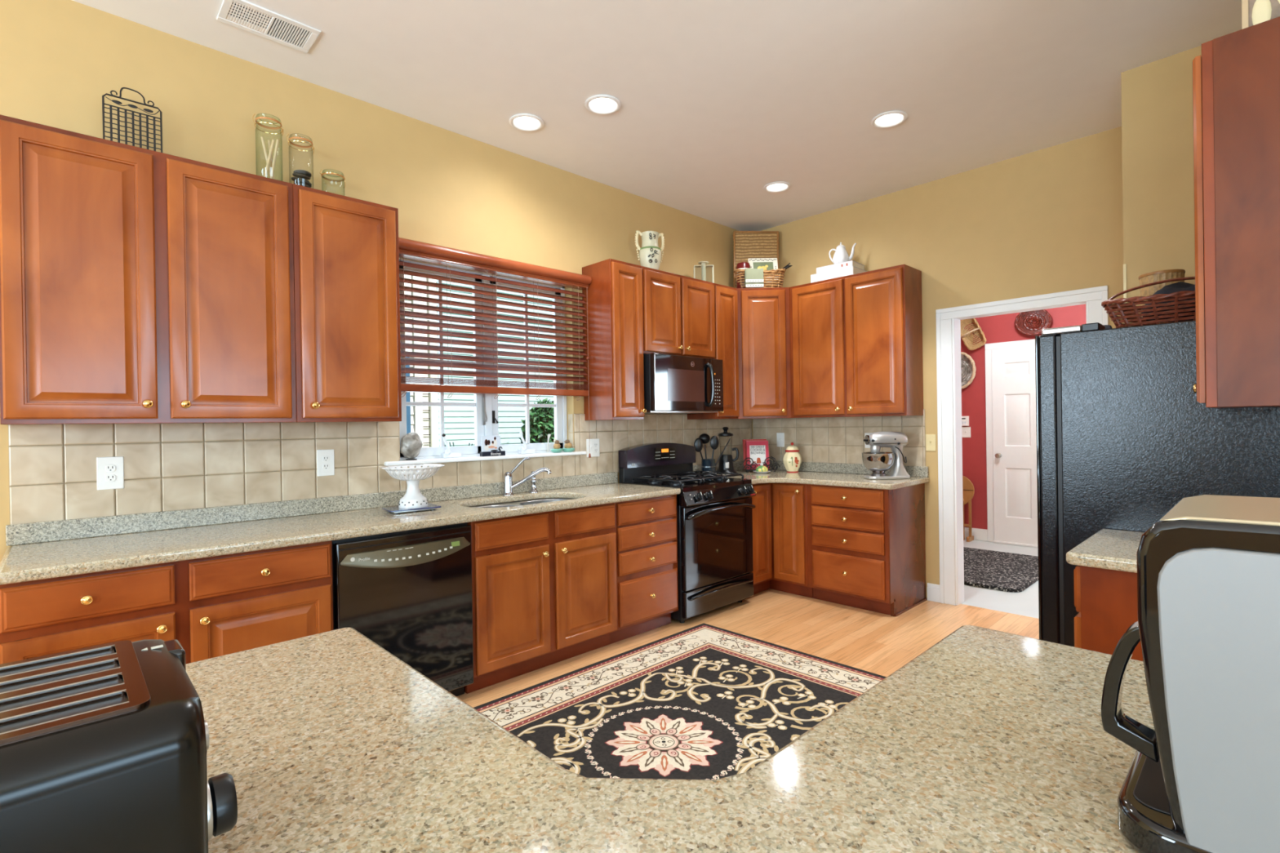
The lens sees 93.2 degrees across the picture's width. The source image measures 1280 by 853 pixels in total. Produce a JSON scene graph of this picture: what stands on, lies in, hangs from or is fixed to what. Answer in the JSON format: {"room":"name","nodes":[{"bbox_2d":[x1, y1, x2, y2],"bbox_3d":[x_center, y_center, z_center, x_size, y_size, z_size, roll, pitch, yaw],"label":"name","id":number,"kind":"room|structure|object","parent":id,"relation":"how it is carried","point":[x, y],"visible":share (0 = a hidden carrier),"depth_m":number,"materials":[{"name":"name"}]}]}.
{"room":"kitchen","nodes":[
{"label":"kitchen","id":0,"kind":"room"},
{"bbox_2d":[0,0,752,561],"bbox_3d":[-2.073,-0.184,2.740,8.720,3.089,0.140,-1,0,-44],"label":"wall","id":1,"kind":"structure","parent":0,"point":[59,59],"depth_m":3.11,"materials":[{"name":"yellow paint"}]},
{"bbox_2d":[96,456,124,490],"bbox_3d":[-2.195,0.193,2.508,0.085,0.135,0.009,-1,0,-44],"label":"wall outlet","id":2,"kind":"object","parent":1,"relation":"attached to","point":[109,470],"visible":1,"depth_m":2.50,"materials":[{"name":"white plastic"}]},
{"bbox_2d":[0,114,296,425],"bbox_3d":[-1.972,-0.549,2.496,0.918,1.074,0.354,-1,0,-44],"label":"upper cabinet","id":3,"kind":"object","parent":1,"relation":"attached to","point":[139,286],"visible":1,"depth_m":2.33,"materials":[{"name":"brown wood"}]},
{"bbox_2d":[102,87,162,152],"bbox_3d":[-2.099,-1.240,2.506,0.191,0.314,0.010,-1,0,-44],"label":"wire rack","id":4,"kind":"object","parent":3,"relation":"on","point":[117,102],"visible":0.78,"depth_m":2.50,"materials":[{"name":"metal"}]},
{"bbox_2d":[253,113,283,181],"bbox_3d":[-1.720,-1.262,2.807,0.112,0.339,0.112,-1,0,-12],"label":"jar","id":5,"kind":"object","parent":3,"relation":"on","point":[268,159],"visible":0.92,"depth_m":2.81,"materials":[{"name":"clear glass"}]},
{"bbox_2d":[316,448,334,476],"bbox_3d":[-1.599,0.184,3.079,0.082,0.134,0.009,-1,0,-44],"label":"wall outlet","id":6,"kind":"object","parent":1,"relation":"attached to","point":[325,458],"visible":1,"depth_m":3.08,"materials":[{"name":"white plastic"}]},
{"bbox_2d":[291,183,401,422],"bbox_3d":[-1.469,-0.559,2.978,0.475,1.074,0.354,-1,0,-44],"label":"upper cabinet","id":7,"kind":"object","parent":1,"relation":"attached to","point":[346,249],"visible":0.98,"depth_m":2.85,"materials":[{"name":"brown wood"}]},
{"bbox_2d":[286,133,314,187],"bbox_3d":[-1.623,-1.239,2.900,0.109,0.291,0.109,-1,0,-15],"label":"jar","id":8,"kind":"object","parent":7,"relation":"on","point":[301,177],"visible":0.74,"depth_m":2.88,"materials":[{"name":"clear glass"}]},
{"bbox_2d":[8,413,751,524],"bbox_3d":[-0.705,0.133,3.980,4.773,0.435,0.064,-1,0,-44],"label":"backsplash","id":9,"kind":"structure","parent":1,"relation":"attached to","point":[168,467],"depth_m":2.84,"materials":[{"name":"tile"}]},
{"bbox_2d":[399,257,567,460],"bbox_3d":[-0.954,-0.393,3.819,1.215,1.195,0.112,-1,0,-44],"label":"window","id":10,"kind":"structure","parent":1,"relation":"in","point":[486,406],"depth_m":3.80,"materials":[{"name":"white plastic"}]},
{"bbox_2d":[398,237,591,457],"bbox_3d":[-0.857,-0.405,3.722,1.380,1.257,0.103,-1,0,-44],"label":"window blind","id":11,"kind":"object","parent":10,"relation":"attached to","point":[408,248],"visible":0.84,"depth_m":3.66,"materials":[{"name":"brown wood"}]},
{"bbox_2d":[384,451,586,466],"bbox_3d":[-0.908,0.193,3.775,1.375,0.022,0.120,-1,0,-44],"label":"window sill","id":12,"kind":"structure","parent":1,"relation":"attached to","point":[420,461],"depth_m":3.64,"materials":[{"name":"white paint"}]},
{"bbox_2d":[400,431,422,460],"bbox_3d":[-1.287,0.111,3.409,0.129,0.157,0.058,-1,0,-44],"label":"shell ornament","id":13,"kind":"object","parent":12,"relation":"on","point":[411,443],"visible":0.99,"depth_m":3.38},
{"bbox_2d":[480,435,505,456],"bbox_3d":[-0.910,0.120,3.736,0.160,0.125,0.033,-1,0,-44],"label":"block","id":14,"kind":"object","parent":12,"relation":"on","point":[491,445],"visible":1,"depth_m":3.72,"materials":[{"name":"white"}]},
{"bbox_2d":[480,435,500,452],"bbox_3d":[-0.918,0.106,3.729,0.131,0.096,0.006,-1,0,-44],"label":"print","id":15,"kind":"object","parent":14,"relation":"on","point":[488,443],"depth_m":3.72,"materials":[{"name":"white paper"}]},
{"bbox_2d":[586,438,599,457],"bbox_3d":[-0.330,0.152,4.287,0.118,0.128,0.018,-1,0,-44],"label":"wall outlet","id":16,"kind":"object","parent":1,"relation":"attached to","point":[593,443],"visible":1,"depth_m":4.29,"materials":[{"name":"white plastic"}]},
{"bbox_2d":[582,258,646,420],"bbox_3d":[-0.173,-0.583,4.218,0.290,1.074,0.354,-1,0,-44],"label":"upper cabinet","id":17,"kind":"object","parent":1,"relation":"attached to","point":[614,326],"visible":1,"depth_m":4.11,"materials":[{"name":"brown wood"}]},
{"bbox_2d":[641,266,715,359],"bbox_3d":[0.211,-0.821,4.589,0.783,0.611,0.354,-1,0,-44],"label":"upper cabinet","id":18,"kind":"object","parent":1,"relation":"attached to","point":[678,311],"visible":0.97,"depth_m":4.45,"materials":[{"name":"brown wood"}]},
{"bbox_2d":[635,230,664,270],"bbox_3d":[0.075,-1.285,4.484,0.170,0.319,0.177,-1,0,26],"label":"vase","id":19,"kind":"object","parent":18,"relation":"on","point":[650,254],"visible":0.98,"depth_m":4.43,"materials":[{"name":"ceramic"}]},
{"bbox_2d":[643,352,723,413],"bbox_3d":[0.255,-0.307,4.555,0.760,0.409,0.454,-1,0,-44],"label":"microwave oven","id":20,"kind":"object","parent":18,"relation":"attached to","point":[673,384],"visible":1,"depth_m":4.37,"materials":[{"name":"black metal"}]},
{"bbox_2d":[687,282,739,419],"bbox_3d":[0.606,-0.597,4.965,0.298,1.074,0.354,-1,0,-44],"label":"upper cabinet","id":21,"kind":"object","parent":1,"relation":"attached to","point":[726,303],"visible":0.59,"depth_m":4.86,"materials":[{"name":"brown wood"}]},
{"bbox_2d":[693,261,714,283],"bbox_3d":[0.517,-1.233,4.913,0.158,0.199,0.088,-1,0,0],"label":"lantern","id":22,"kind":"object","parent":21,"relation":"on","point":[704,266],"visible":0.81,"depth_m":4.90,"materials":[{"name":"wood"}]},
{"bbox_2d":[722,287,791,419],"bbox_3d":[1.022,-0.604,5.187,0.609,1.074,0.609,-1,0,-44],"label":"upper cabinet","id":23,"kind":"object","parent":1,"relation":"attached to","point":[764,313],"visible":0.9,"depth_m":4.96,"materials":[{"name":"brown wood"}]},
{"bbox_2d":[732,231,778,288],"bbox_3d":[1.017,-1.432,5.337,0.407,0.579,0.123,-1,0,0],"label":"wicker hamper","id":24,"kind":"object","parent":23,"relation":"on","point":[746,244],"visible":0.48,"depth_m":5.30,"materials":[{"name":"beige wicker"}]},
{"bbox_2d":[733,268,786,288],"bbox_3d":[1.010,-1.234,5.102,0.441,0.186,0.240,-1,0,0],"label":"basket","id":25,"kind":"object","parent":23,"relation":"on","point":[778,273],"visible":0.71,"depth_m":5.02,"materials":[{"name":"wicker"}]},
{"bbox_2d":[736,262,750,288],"bbox_3d":[0.872,-1.272,5.109,0.122,0.226,0.122,-1,0,0],"label":"candle jar","id":26,"kind":"object","parent":25,"relation":"in","point":[742,265],"visible":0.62,"depth_m":5.06,"materials":[{"name":"red glass"}]},
{"bbox_2d":[744,267,764,287],"bbox_3d":[0.941,-1.224,4.993,0.152,0.167,0.053,-1,0,0],"label":"kitchen towel","id":27,"kind":"object","parent":25,"relation":"on","point":[753,277],"visible":1,"depth_m":4.97,"materials":[{"name":"green fabric"}]},
{"bbox_2d":[747,257,777,284],"bbox_3d":[1.048,-1.308,5.134,0.250,0.258,0.075,-1,0,0],"label":"framed plaque","id":28,"kind":"object","parent":25,"relation":"in","point":[767,264],"visible":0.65,"depth_m":5.15,"materials":[{"name":"paper"}]},
{"bbox_2d":[72,0,1241,231],"bbox_3d":[0.327,-1.768,0.115,8.840,0.020,7.280,-1,0,-44],"label":"ceiling","id":29,"kind":"structure","parent":0,"point":[722,101],"depth_m":3.02,"materials":[{"name":"paint"}]},
{"bbox_2d":[216,0,320,53],"bbox_3d":[-1.598,-1.731,2.611,0.350,0.008,0.210,-1,0,-44],"label":"ceiling vent","id":30,"kind":"object","parent":29,"relation":"in","point":[244,15],"visible":1,"depth_m":2.60,"materials":[{"name":"white paint"}]},
{"bbox_2d":[509,113,543,131],"bbox_3d":[-0.653,-1.805,3.482,0.198,0.126,0.198,-1,0,-44],"label":"recessed light","id":31,"kind":"object","parent":29,"relation":"in","point":[522,122],"visible":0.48,"depth_m":3.54,"materials":[{"name":"white glass"}]},
{"bbox_2d":[584,94,621,114],"bbox_3d":[-0.203,-1.812,3.300,0.198,0.126,0.198,-1,0,-44],"label":"recessed light","id":32,"kind":"object","parent":29,"relation":"in","point":[598,104],"visible":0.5,"depth_m":3.36,"materials":[{"name":"white glass"}]},
{"bbox_2d":[763,181,791,192],"bbox_3d":[1.016,-1.834,4.493,0.198,0.126,0.198,-1,0,-44],"label":"recessed light","id":33,"kind":"object","parent":29,"relation":"in","point":[779,186],"visible":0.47,"depth_m":4.55,"materials":[{"name":"white glass"}]},
{"bbox_2d":[871,110,907,128],"bbox_3d":[1.445,-1.838,3.512,0.198,0.126,0.198,-1,0,-44],"label":"recessed light","id":34,"kind":"object","parent":29,"relation":"in","point":[895,117],"visible":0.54,"depth_m":3.56,"materials":[{"name":"white glass"}]},
{"bbox_2d":[456,538,1039,707],"bbox_3d":[1.380,1.337,1.086,11.620,0.050,7.280,-1,0,-44],"label":"floor","id":35,"kind":"structure","parent":0,"point":[881,644],"depth_m":3.95,"materials":[{"name":"brown wood"}]},
{"bbox_2d":[0,540,333,664],"bbox_3d":[-1.827,0.920,2.407,0.966,0.873,0.660,-1,0,-44],"label":"base cabinet","id":36,"kind":"object","parent":35,"relation":"on","point":[217,606],"visible":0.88,"depth_m":2.19,"materials":[{"name":"brown wood"}]},
{"bbox_2d":[0,483,680,585],"bbox_3d":[-1.069,0.449,3.139,3.095,0.038,0.649,-1,0,-44],"label":"countertop","id":37,"kind":"structure","parent":36,"relation":"on","point":[19,563],"depth_m":2.50,"materials":[{"name":"beige stone"}]},
{"bbox_2d":[5,471,617,546],"bbox_3d":[-1.286,0.393,3.365,3.095,0.078,0.020,-1,0,-44],"label":"backsplash strip","id":38,"kind":"object","parent":37,"relation":"on","point":[70,529],"visible":0.89,"depth_m":2.83,"materials":[{"name":"grey stone"}]},
{"bbox_2d":[382,502,440,514],"bbox_3d":[-1.172,0.422,3.104,0.250,0.019,0.170,-1,0,-38],"label":"tray","id":39,"kind":"object","parent":37,"relation":"on","point":[395,509],"visible":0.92,"depth_m":3.05,"materials":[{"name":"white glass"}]},
{"bbox_2d":[380,463,444,508],"bbox_3d":[-1.166,0.308,3.111,0.312,0.209,0.312,-1,0,-44],"label":"dish","id":40,"kind":"object","parent":39,"relation":"on","point":[413,498],"visible":1,"depth_m":3.06,"materials":[{"name":"white ceramic"}]},
{"bbox_2d":[380,463,444,480],"bbox_3d":[-1.167,0.239,3.111,0.312,0.072,0.312,-1,0,-44],"label":"bowl","id":41,"kind":"object","parent":40,"relation":"on","point":[403,473],"depth_m":3.03,"materials":[{"name":"white ceramic"}]},
{"bbox_2d":[472,497,573,507],"bbox_3d":[-0.666,0.550,3.518,0.800,0.174,0.460,-1,0,-44],"label":"sink","id":42,"kind":"object","parent":37,"relation":"in","point":[549,500],"visible":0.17,"depth_m":3.72,"materials":[{"name":"silver metal"}]},
{"bbox_2d":[502,457,551,495],"bbox_3d":[-0.700,0.305,3.750,0.300,0.235,0.067,-1,0,-6],"label":"kitchen faucet","id":43,"kind":"object","parent":37,"relation":"on","point":[508,486],"visible":1,"depth_m":3.73,"materials":[{"name":"silver metal"}]},
{"bbox_2d":[332,522,473,696],"bbox_3d":[-1.237,0.913,2.950,0.624,0.867,0.654,-1,0,-44],"label":"dishwasher","id":44,"kind":"object","parent":35,"relation":"on","point":[410,593],"visible":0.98,"depth_m":2.76,"materials":[{"name":"black plastic"}]},
{"bbox_2d":[463,498,617,693],"bbox_3d":[-0.676,0.899,3.509,0.945,0.873,0.660,-1,0,-44],"label":"base cabinet","id":45,"kind":"object","parent":35,"relation":"on","point":[544,593],"visible":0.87,"depth_m":3.25,"materials":[{"name":"brown wood"}]},
{"bbox_2d":[609,494,678,644],"bbox_3d":[-0.138,0.889,4.024,0.542,0.873,0.660,-1,0,-44],"label":"base cabinet","id":46,"kind":"object","parent":35,"relation":"on","point":[646,529],"visible":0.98,"depth_m":3.79,"materials":[{"name":"brown wood"}]},
{"bbox_2d":[473,623,886,779],"bbox_3d":[0.099,1.321,2.525,2.550,0.011,1.724,-1,0,-44],"label":"area rug","id":47,"kind":"object","parent":35,"relation":"on","point":[703,701],"visible":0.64,"depth_m":2.85,"materials":[{"name":"black fabric"}]},
{"bbox_2d":[618,442,755,622],"bbox_3d":[0.369,0.720,4.441,0.760,1.195,0.706,-1,0,-44],"label":"gas range","id":48,"kind":"object","parent":35,"relation":"on","point":[714,512],"visible":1,"depth_m":4.26,"materials":[{"name":"black metal"}]},
{"bbox_2d":[621,476,751,493],"bbox_3d":[0.345,0.415,4.460,0.760,0.034,0.610,-1,0,-44],"label":"cooktop","id":49,"kind":"object","parent":48,"relation":"in","point":[714,485],"depth_m":4.28,"materials":[{"name":"black metal"}]},
{"bbox_2d":[751,483,813,598],"bbox_3d":[1.040,0.868,4.969,0.923,0.873,0.923,-1,0,-44],"label":"base cabinet","id":50,"kind":"object","parent":35,"relation":"on","point":[780,514],"visible":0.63,"depth_m":4.64,"materials":[{"name":"brown wood"}]},
{"bbox_2d":[716,469,928,489],"bbox_3d":[1.264,0.408,4.725,0.914,0.038,1.580,-1,0,-44],"label":"countertop","id":51,"kind":"structure","parent":50,"relation":"on","point":[837,479],"depth_m":4.52,"materials":[{"name":"beige stone"}]},
{"bbox_2d":[701,458,715,473],"bbox_3d":[0.558,0.333,4.941,0.120,0.132,0.120,-1,0,-44],"label":"utensil crock","id":52,"kind":"object","parent":51,"relation":"on","point":[708,464],"visible":0.76,"depth_m":4.89,"materials":[{"name":"blue ceramic"}]},
{"bbox_2d":[693,438,703,461],"bbox_3d":[0.495,0.237,4.907,0.112,0.289,0.027,-1,0,-14],"label":"serving spoon","id":53,"kind":"object","parent":52,"relation":"in","point":[698,443],"visible":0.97,"depth_m":4.89,"materials":[{"name":"black plastic"}]},
{"bbox_2d":[698,433,710,459],"bbox_3d":[0.532,0.218,4.982,0.087,0.323,0.086,-1,0,-44],"label":"ladle","id":54,"kind":"object","parent":52,"relation":"in","point":[705,438],"visible":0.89,"depth_m":4.96,"materials":[{"name":"black plastic"}]},
{"bbox_2d":[710,435,719,459],"bbox_3d":[0.606,0.227,4.936,0.076,0.304,0.022,-1,0,-4],"label":"spoon","id":55,"kind":"object","parent":52,"relation":"in","point":[714,442],"visible":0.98,"depth_m":4.93,"materials":[{"name":"black plastic"}]},
{"bbox_2d":[693,461,743,473],"bbox_3d":[0.716,0.356,5.281,0.893,0.078,0.020,-1,0,-44],"label":"backsplash strip","id":56,"kind":"object","parent":51,"relation":"on","point":[738,465],"visible":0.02,"depth_m":5.39,"materials":[{"name":"grey stone"}]},
{"bbox_2d":[715,426,738,474],"bbox_3d":[0.728,0.199,5.085,0.199,0.393,0.186,-1,0,0],"label":"blender","id":57,"kind":"object","parent":51,"relation":"on","point":[726,461],"visible":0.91,"depth_m":5.04,"materials":[{"name":"black plastic"}]},
{"bbox_2d":[742,456,779,472],"bbox_3d":[1.043,0.325,5.218,0.324,0.137,0.114,-1,0,0],"label":"cookbook stand","id":58,"kind":"object","parent":51,"relation":"on","point":[771,457],"visible":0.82,"depth_m":5.16,"materials":[{"name":"metal"}]},
{"bbox_2d":[742,439,766,469],"bbox_3d":[1.000,0.239,5.253,0.206,0.258,0.060,-1,0,0],"label":"cookbook","id":59,"kind":"object","parent":58,"relation":"on","point":[744,440],"visible":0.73,"depth_m":5.25,"materials":[{"name":"paper"}]},
{"bbox_2d":[746,440,769,469],"bbox_3d":[1.013,0.245,5.213,0.191,0.246,0.060,-1,0,0],"label":"cookbook","id":60,"kind":"object","parent":58,"relation":"on","point":[758,451],"visible":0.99,"depth_m":5.20,"materials":[{"name":"paper"}]},
{"bbox_2d":[782,442,801,472],"bbox_3d":[1.293,0.260,5.128,0.158,0.253,0.136,-1,0,0],"label":"cookie jar","id":61,"kind":"object","parent":51,"relation":"on","point":[792,460],"visible":1,"depth_m":5.09,"materials":[{"name":"beige ceramic"}]},
{"bbox_2d":[768,460,928,477],"bbox_3d":[1.584,0.343,5.036,0.020,0.078,1.575,-1,0,-44],"label":"backsplash strip","id":62,"kind":"object","parent":51,"relation":"on","point":[913,471],"visible":0.56,"depth_m":4.94,"materials":[{"name":"grey stone"}]},
{"bbox_2d":[862,431,910,479],"bbox_3d":[1.796,0.208,4.432,0.337,0.343,0.234,-1,0,0],"label":"stand mixer","id":63,"kind":"object","parent":51,"relation":"on","point":[877,462],"visible":1,"depth_m":4.38,"materials":[{"name":"silver metal"}]},
{"bbox_2d":[862,452,894,475],"bbox_3d":[1.746,0.276,4.433,0.234,0.168,0.234,-1,0,0],"label":"mixing bowl","id":64,"kind":"object","parent":63,"relation":"on","point":[877,463],"depth_m":4.36,"materials":[{"name":"silver metal"}]},
{"bbox_2d":[806,483,927,617],"bbox_3d":[1.675,0.859,4.497,0.660,0.873,0.634,-1,0,-44],"label":"base cabinet","id":65,"kind":"object","parent":35,"relation":"on","point":[866,547],"visible":0.97,"depth_m":4.28,"materials":[{"name":"brown wood"}]},
{"bbox_2d":[962,475,974,542],"bbox_3d":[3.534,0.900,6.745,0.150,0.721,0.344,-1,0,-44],"label":"chair","id":66,"kind":"object","parent":35,"relation":"on","point":[968,491],"visible":0.42,"depth_m":6.66,"materials":[{"name":"brown wood"}]},
{"bbox_2d":[963,546,1038,592],"bbox_3d":[2.995,1.258,5.529,1.420,0.029,1.175,-1,0,-44],"label":"door mat","id":67,"kind":"object","parent":35,"relation":"on","point":[1004,571],"visible":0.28,"depth_m":5.23,"materials":[{"name":"grey carpet"}]},
{"bbox_2d":[1073,565,1142,661],"bbox_3d":[1.784,0.866,1.895,0.555,0.873,0.660,-1,0,-44],"label":"base cabinet","id":68,"kind":"object","parent":35,"relation":"on","point":[1105,600],"visible":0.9,"depth_m":1.86,"materials":[{"name":"brown wood"}]},
{"bbox_2d":[1066,528,1144,573],"bbox_3d":[1.771,0.409,1.877,0.585,0.038,0.643,-1,0,-44],"label":"countertop","id":69,"kind":"structure","parent":68,"relation":"on","point":[1107,548],"depth_m":1.91,"materials":[{"name":"beige stone"}]},
{"bbox_2d":[1035,320,1279,646],"bbox_3d":[2.209,0.443,2.509,0.910,1.701,0.856,-1,0,-44],"label":"refrigerator","id":70,"kind":"object","parent":35,"relation":"on","point":[1124,435],"visible":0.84,"depth_m":2.27,"materials":[{"name":"black metal"}]},
{"bbox_2d":[1101,276,1195,328],"bbox_3d":[2.149,-0.486,2.431,0.472,0.218,0.335,-1,0,40],"label":"basket","id":71,"kind":"object","parent":70,"relation":"on","point":[1129,312],"visible":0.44,"depth_m":2.40,"materials":[{"name":"wicker"}]},
{"bbox_2d":[1137,269,1185,322],"bbox_3d":[2.298,-0.528,2.665,0.158,0.291,0.158,-1,0,-44],"label":"round box","id":72,"kind":"object","parent":71,"relation":"in","point":[1157,276],"visible":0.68,"depth_m":2.62,"materials":[{"name":"beige wood"}]},
{"bbox_2d":[1141,281,1195,322],"bbox_3d":[2.180,-0.484,2.399,0.210,0.196,0.300,-1,0,-44],"label":"folded cloth","id":73,"kind":"object","parent":71,"relation":"in","point":[1180,286],"visible":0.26,"depth_m":2.39,"materials":[{"name":"grey fabric"}]},
{"bbox_3d":[0.023,0.897,0.817,1.520,0.873,1.540,-1,0,-44],"label":"cabinet","id":74,"kind":"object","parent":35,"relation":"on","visible":0},
{"bbox_2d":[186,625,1154,852],"bbox_3d":[0.011,0.439,0.809,1.585,0.038,1.598,-1,0,-44],"label":"countertop","id":75,"kind":"structure","parent":74,"relation":"on","point":[986,740],"depth_m":0.74,"materials":[{"name":"beige stone"}]},
{"bbox_2d":[0,639,237,852],"bbox_3d":[-0.581,0.332,0.494,0.392,0.196,0.280,-1,0,-44],"label":"toaster","id":76,"kind":"object","parent":75,"relation":"on","point":[104,748],"visible":1,"depth_m":0.49,"materials":[{"name":"black metal"}]},
{"bbox_2d":[1101,494,1279,852],"bbox_3d":[0.649,0.243,0.562,0.244,0.333,0.336,-1,0,-44],"label":"coffee maker","id":77,"kind":"object","parent":75,"relation":"on","point":[1206,779],"visible":1,"depth_m":0.54,"materials":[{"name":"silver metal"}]},
{"bbox_2d":[1133,756,1169,814],"bbox_3d":[0.574,0.372,0.644,0.176,0.002,0.060,-1,0,-44],"label":"drip tray","id":78,"kind":"object","parent":77,"relation":"on","point":[1149,794],"depth_m":0.62,"materials":[{"name":"black plastic"}]},
{"bbox_2d":[751,126,1124,598],"bbox_3d":[2.395,-0.258,4.290,0.120,3.089,3.800,-1,0,-44],"label":"wall","id":79,"kind":"structure","parent":0,"point":[1047,220],"depth_m":4.19,"materials":[{"name":"yellow paint"}]},
{"bbox_2d":[776,432,784,446],"bbox_3d":[1.248,0.119,5.387,0.018,0.125,0.078,-1,0,-44],"label":"light switch","id":80,"kind":"object","parent":79,"relation":"attached to","point":[780,436],"visible":1,"depth_m":5.38,"materials":[{"name":"white plastic"}]},
{"bbox_2d":[752,408,925,466],"bbox_3d":[1.583,0.094,5.051,0.009,0.435,1.548,-1,0,-44],"label":"backsplash","id":81,"kind":"structure","parent":79,"relation":"attached to","point":[840,440],"depth_m":4.99,"materials":[{"name":"tile"}]},
{"bbox_2d":[789,264,923,417],"bbox_3d":[1.650,-0.613,4.715,0.354,1.074,0.937,-1,0,-44],"label":"upper cabinet","id":82,"kind":"object","parent":79,"relation":"attached to","point":[856,340],"visible":1,"depth_m":4.52,"materials":[{"name":"brown wood"}]},
{"bbox_2d":[810,266,867,282],"bbox_3d":[1.578,-1.184,4.800,0.240,0.068,0.360,-1,0,-44],"label":"book","id":83,"kind":"object","parent":82,"relation":"on","point":[850,270],"visible":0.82,"depth_m":4.70,"materials":[{"name":"paper"}]},
{"bbox_2d":[816,260,864,273],"bbox_3d":[1.587,-1.242,4.789,0.300,0.048,0.221,-1,0,45],"label":"book","id":84,"kind":"object","parent":83,"relation":"on","point":[851,263],"visible":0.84,"depth_m":4.70,"materials":[{"name":"paper"}]},
{"bbox_2d":[828,242,856,264],"bbox_3d":[1.599,-1.363,4.779,0.138,0.191,0.166,-1,0,-25],"label":"teapot","id":85,"kind":"object","parent":84,"relation":"on","point":[841,255],"visible":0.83,"depth_m":4.74,"materials":[{"name":"white ceramic"}]},
{"bbox_2d":[925,434,936,451],"bbox_3d":[2.142,0.120,4.462,0.018,0.122,0.072,-1,0,-44],"label":"light switch","id":86,"kind":"object","parent":79,"relation":"attached to","point":[930,438],"visible":1,"depth_m":4.46,"materials":[{"name":"beige plastic"}]},
{"bbox_2d":[927,582,939,602],"bbox_3d":[2.166,1.225,4.459,0.016,0.128,0.095,-1,0,-44],"label":"baseboard","id":87,"kind":"structure","parent":79,"relation":"attached to","point":[933,590],"depth_m":4.45,"materials":[{"name":"white paint"}]},
{"bbox_2d":[935,285,1108,605],"bbox_3d":[2.574,0.213,4.105,0.150,2.142,1.003,-1,0,-44],"label":"trim","id":88,"kind":"structure","parent":79,"relation":"attached to","point":[948,319],"depth_m":4.36,"materials":[{"name":"white paint"}]},
{"bbox_2d":[960,303,1086,529],"bbox_3d":[4.886,-0.132,5.566,0.120,2.750,5.200,-1,0,-44],"label":"wall","id":89,"kind":"structure","parent":0,"point":[997,328],"depth_m":6.66,"materials":[{"name":"red paint"}]},
{"bbox_2d":[960,351,976,389],"bbox_3d":[3.575,-0.625,6.787,0.085,0.423,0.370,-1,0,-44],"label":"wall basket","id":90,"kind":"object","parent":89,"relation":"attached to","point":[968,368],"visible":0.39,"depth_m":6.73,"materials":[{"name":"wicker"}]},
{"bbox_2d":[960,318,986,350],"bbox_3d":[3.639,-1.026,6.651,0.161,0.377,0.303,-1,0,-44],"label":"wall basket","id":91,"kind":"object","parent":89,"relation":"attached to","point":[966,336],"visible":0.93,"depth_m":6.68,"materials":[{"name":"beige wicker"}]},
{"bbox_2d":[964,527,987,541],"bbox_3d":[3.474,1.197,6.968,0.016,0.128,0.958,-1,0,-44],"label":"baseboard","id":92,"kind":"structure","parent":89,"relation":"attached to","point":[979,534],"depth_m":6.68,"materials":[{"name":"white paint"}]},
{"bbox_2d":[984,338,1037,547],"bbox_3d":[4.102,0.173,6.268,0.050,2.160,0.939,-1,0,-44],"label":"trim","id":93,"kind":"structure","parent":89,"relation":"attached to","point":[988,347],"depth_m":6.58,"materials":[{"name":"white paint"}]},
{"bbox_2d":[991,345,1037,545],"bbox_3d":[4.083,0.197,6.250,0.087,2.070,0.801,-1,0,-44],"label":"door","id":94,"kind":"structure","parent":89,"relation":"in","point":[1013,369],"depth_m":6.41,"materials":[{"name":"white paint"}]},
{"bbox_2d":[1014,309,1052,335],"bbox_3d":[4.068,-1.081,6.251,0.099,0.283,0.330,-1,0,-44],"label":"wall basket","id":95,"kind":"object","parent":89,"relation":"attached to","point":[1024,323],"visible":0.88,"depth_m":6.27,"materials":[{"name":"red wicker"}]},
{"bbox_2d":[1120,44,1201,323],"bbox_3d":[2.974,-0.264,3.076,0.719,3.089,0.705,-1,0,-44],"label":"wall","id":96,"kind":"structure","parent":0,"point":[1157,130],"depth_m":2.98,"materials":[{"name":"yellow paint"}]},
{"bbox_2d":[1123,263,1126,302],"bbox_3d":[2.466,-0.618,3.076,0.006,0.414,0.012,-1,0,-44],"label":"guard","id":97,"kind":"object","parent":96,"relation":"attached to","point":[1124,264],"visible":0.36,"depth_m":3.07,"materials":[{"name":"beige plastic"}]},
{"bbox_3d":[2.411,-0.251,1.966,1.630,3.089,0.120,-1,0,-44],"label":"wall","id":98,"kind":"structure","parent":0,"visible":0},
{"bbox_2d":[1191,16,1279,408],"bbox_3d":[1.916,-0.603,1.842,0.398,1.084,0.374,-1,0,-44],"label":"upper cabinet","id":99,"kind":"object","parent":98,"relation":"attached to","point":[1236,77],"visible":1,"depth_m":1.75,"materials":[{"name":"brown wood"}]},
{"bbox_2d":[1241,0,1279,29],"bbox_3d":[1.924,-1.333,1.780,0.030,0.374,0.218,-1,0,-44],"label":"framed print","id":100,"kind":"object","parent":99,"relation":"on","point":[1254,12],"visible":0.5,"depth_m":1.82,"materials":[{"name":"beige paper"}]},
{"label":"outside","id":101,"kind":"structure","parent":0,"visible":0},
{"bbox_3d":[-12.826,2.060,20.149,60.000,0.070,39.800,-1,0,-44],"label":"ground","id":102,"kind":"structure","parent":101,"visible":0},
{"bbox_2d":[404,274,554,447],"bbox_3d":[-4.742,-1.322,10.553,16.500,6.500,3.300,-1,0,-44],"label":"house","id":103,"kind":"structure","parent":102,"relation":"on","point":[424,420],"depth_m":13.29,"materials":[{"name":"white"}]},
{"bbox_2d":[519,398,554,444],"bbox_3d":[-2.112,0.608,13.709,1.391,2.557,1.062,-1,0,-44],"label":"climbing shrub","id":104,"kind":"object","parent":102,"relation":"on","point":[541,419],"visible":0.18,"depth_m":13.37,"materials":[{"name":"green plant"}]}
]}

